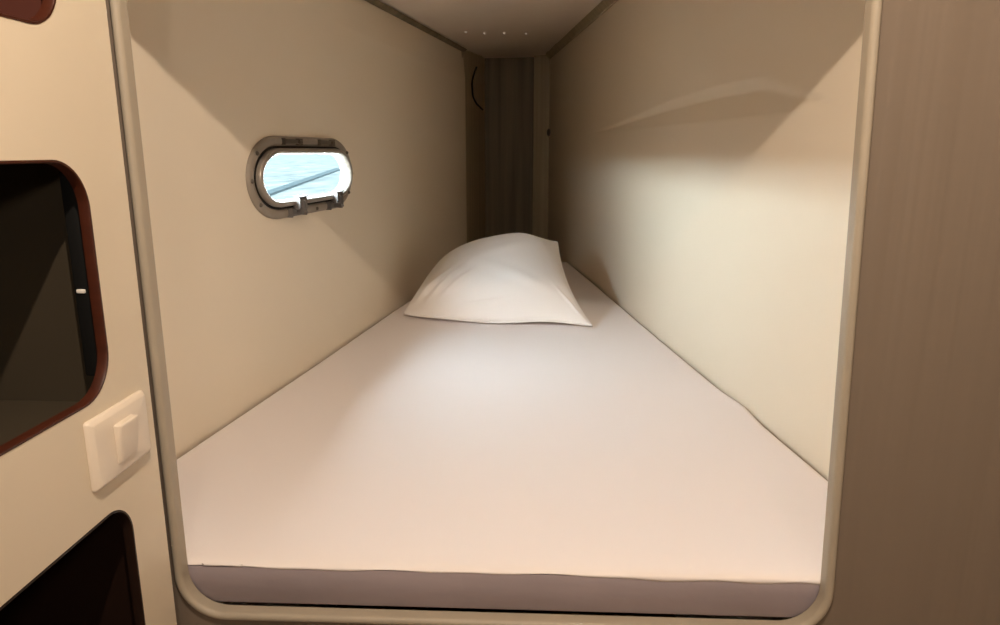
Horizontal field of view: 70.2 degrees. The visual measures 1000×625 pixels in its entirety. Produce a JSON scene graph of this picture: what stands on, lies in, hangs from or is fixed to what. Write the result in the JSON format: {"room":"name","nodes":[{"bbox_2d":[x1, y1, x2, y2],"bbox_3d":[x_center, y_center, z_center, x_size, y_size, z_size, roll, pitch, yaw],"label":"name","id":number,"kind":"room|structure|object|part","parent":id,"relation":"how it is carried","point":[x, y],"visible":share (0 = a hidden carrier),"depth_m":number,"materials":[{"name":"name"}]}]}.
{"room":"boat cabin","nodes":[
{"label":"boat cabin","id":0,"kind":"room"},
{"bbox_2d":[127,0,466,607],"bbox_3d":[-0.454,-0.114,2.350,0.064,1.870,2.845,2,13,10],"label":"wall","id":1,"kind":"structure","parent":0,"point":[251,302],"depth_m":1.70,"materials":[{"name":"beige paint"}]},
{"bbox_2d":[246,136,352,218],"bbox_3d":[-0.492,-0.353,1.835,0.055,0.193,0.600,2,13,10],"label":"window","id":2,"kind":"structure","parent":1,"relation":"in","point":[268,147],"depth_m":1.73,"materials":[{"name":"grey metal"}]},
{"bbox_3d":[-0.496,-0.353,1.835,0.035,0.137,0.544,2,13,10],"label":"sash","id":3,"kind":"part","parent":2,"relation":"part of","materials":[{"name":"silver metal"}]},
{"bbox_2d":[365,0,466,51],"bbox_3d":[-0.423,-0.973,2.154,0.030,0.032,2.818,2,13,10],"label":"trim","id":4,"kind":"structure","parent":1,"relation":"attached to","point":[377,3],"depth_m":2.66,"materials":[{"name":"brown wood"}]},
{"bbox_2d":[461,50,485,242],"bbox_3d":[-0.182,-0.530,4.050,0.090,1.930,0.780,2,13,7],"label":"trim","id":5,"kind":"structure","parent":1,"relation":"attached to","point":[475,117],"depth_m":3.96,"materials":[{"name":"brown wood"}]},
{"bbox_2d":[471,66,482,110],"bbox_3d":[-0.126,-1.184,3.771,0.047,0.208,0.227,1,13,6],"label":"cord","id":6,"kind":"object","parent":1,"relation":"hanging from","point":[476,103],"visible":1,"depth_m":3.75,"materials":[{"name":"black rubber"}]},
{"bbox_2d":[379,0,601,57],"bbox_3d":[0.043,-1.127,2.483,1.397,0.167,3.620,1,13,2],"label":"ceiling","id":7,"kind":"structure","parent":0,"point":[545,23],"depth_m":2.90,"materials":[{"name":"beige paint"}]},
{"bbox_2d":[336,605,674,617],"bbox_3d":[0.126,0.950,1.955,2.100,0.030,5.800,1,13,2],"label":"floor","id":8,"kind":"structure","parent":0,"point":[337,606],"depth_m":2.13,"materials":[{"name":"brown wood"}]},
{"bbox_2d":[0,0,176,624],"bbox_3d":[-0.600,0.224,-0.061,0.236,2.280,1.929,1,13,2],"label":"wall","id":9,"kind":"structure","parent":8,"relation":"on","point":[72,344],"depth_m":0.80,"materials":[{"name":"beige laminate"}]},
{"bbox_2d":[83,390,150,491],"bbox_3d":[-0.434,0.146,0.822,0.018,0.081,0.113,1,13,2],"label":"light switch","id":10,"kind":"object","parent":9,"relation":"attached to","point":[117,437],"visible":1,"depth_m":0.80,"materials":[{"name":"beige plastic"}]},
{"bbox_2d":[188,565,819,616],"bbox_3d":[0.030,0.077,2.340,1.264,0.058,2.792,1,13,2],"label":"mattress","id":11,"kind":"object","parent":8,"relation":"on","point":[546,592],"visible":0.1,"depth_m":0.98,"materials":[{"name":"white fabric"}]},
{"bbox_2d":[177,262,827,584],"bbox_3d":[0.027,0.048,2.330,1.269,0.014,2.792,1,13,2],"label":"sheet","id":12,"kind":"object","parent":11,"relation":"on","point":[419,444],"visible":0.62,"depth_m":1.29,"materials":[{"name":"white fabric"}]},
{"bbox_2d":[404,233,591,325],"bbox_3d":[0.027,-0.139,2.543,0.653,0.256,0.484,3,13,12],"label":"pillow","id":13,"kind":"object","parent":12,"relation":"on","point":[510,277],"visible":1,"depth_m":2.42,"materials":[{"name":"white fabric"}]},
{"bbox_2d":[485,57,533,236],"bbox_3d":[0.138,-0.686,4.396,0.800,2.080,0.040,1,13,2],"label":"wall","id":14,"kind":"structure","parent":0,"point":[509,82],"depth_m":4.30,"materials":[{"name":"brown wood"}]},
{"bbox_2d":[532,55,549,238],"bbox_3d":[0.270,-0.627,4.364,0.141,1.980,0.045,1,13,2],"label":"trim","id":15,"kind":"structure","parent":14,"relation":"attached to","point":[541,62],"depth_m":4.26,"materials":[{"name":"brown wood"}]},
{"bbox_2d":[105,0,999,624],"bbox_3d":[0.073,0.001,0.877,1.970,2.300,0.012,1,13,2],"label":"wall","id":16,"kind":"structure","parent":0,"point":[919,535],"depth_m":0.86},
{"bbox_2d":[109,0,882,624],"bbox_3d":[-0.003,-0.071,0.862,0.887,1.026,0.021,1,13,2],"label":"trim","id":17,"kind":"structure","parent":16,"relation":"attached to","point":[186,587],"depth_m":0.90,"materials":[{"name":"beige plastic"}]},
{"bbox_2d":[547,0,864,619],"bbox_3d":[0.465,-0.233,2.628,0.030,1.980,3.532,-1,13,-5],"label":"wall","id":18,"kind":"structure","parent":0,"point":[701,152],"depth_m":1.68,"materials":[{"name":"beige paint"}]},
{"bbox_2d":[546,0,617,58],"bbox_3d":[0.436,-1.113,2.427,0.036,0.050,3.496,-1,13,-5],"label":"trim","id":19,"kind":"structure","parent":18,"relation":"attached to","point":[603,6],"depth_m":3.16,"materials":[{"name":"brown wood"}]},
{"label":"outside","id":20,"kind":"structure","parent":0,"visible":0},
{"bbox_2d":[264,154,340,200],"bbox_3d":[-193.928,-33.360,155.253,398.400,0.001,700.000,1,13,2],"label":"water","id":21,"kind":"structure","parent":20,"point":[281,169],"depth_m":60.34,"materials":[{"name":"blue liquid"}]},
{"bbox_2d":[267,168,339,195],"bbox_3d":[-13.294,-9.826,51.443,0.840,0.100,51.578,-2,13,-8],"label":"pontoon","id":22,"kind":"object","parent":21,"relation":"on","point":[271,192],"visible":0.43,"depth_m":40.81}
]}

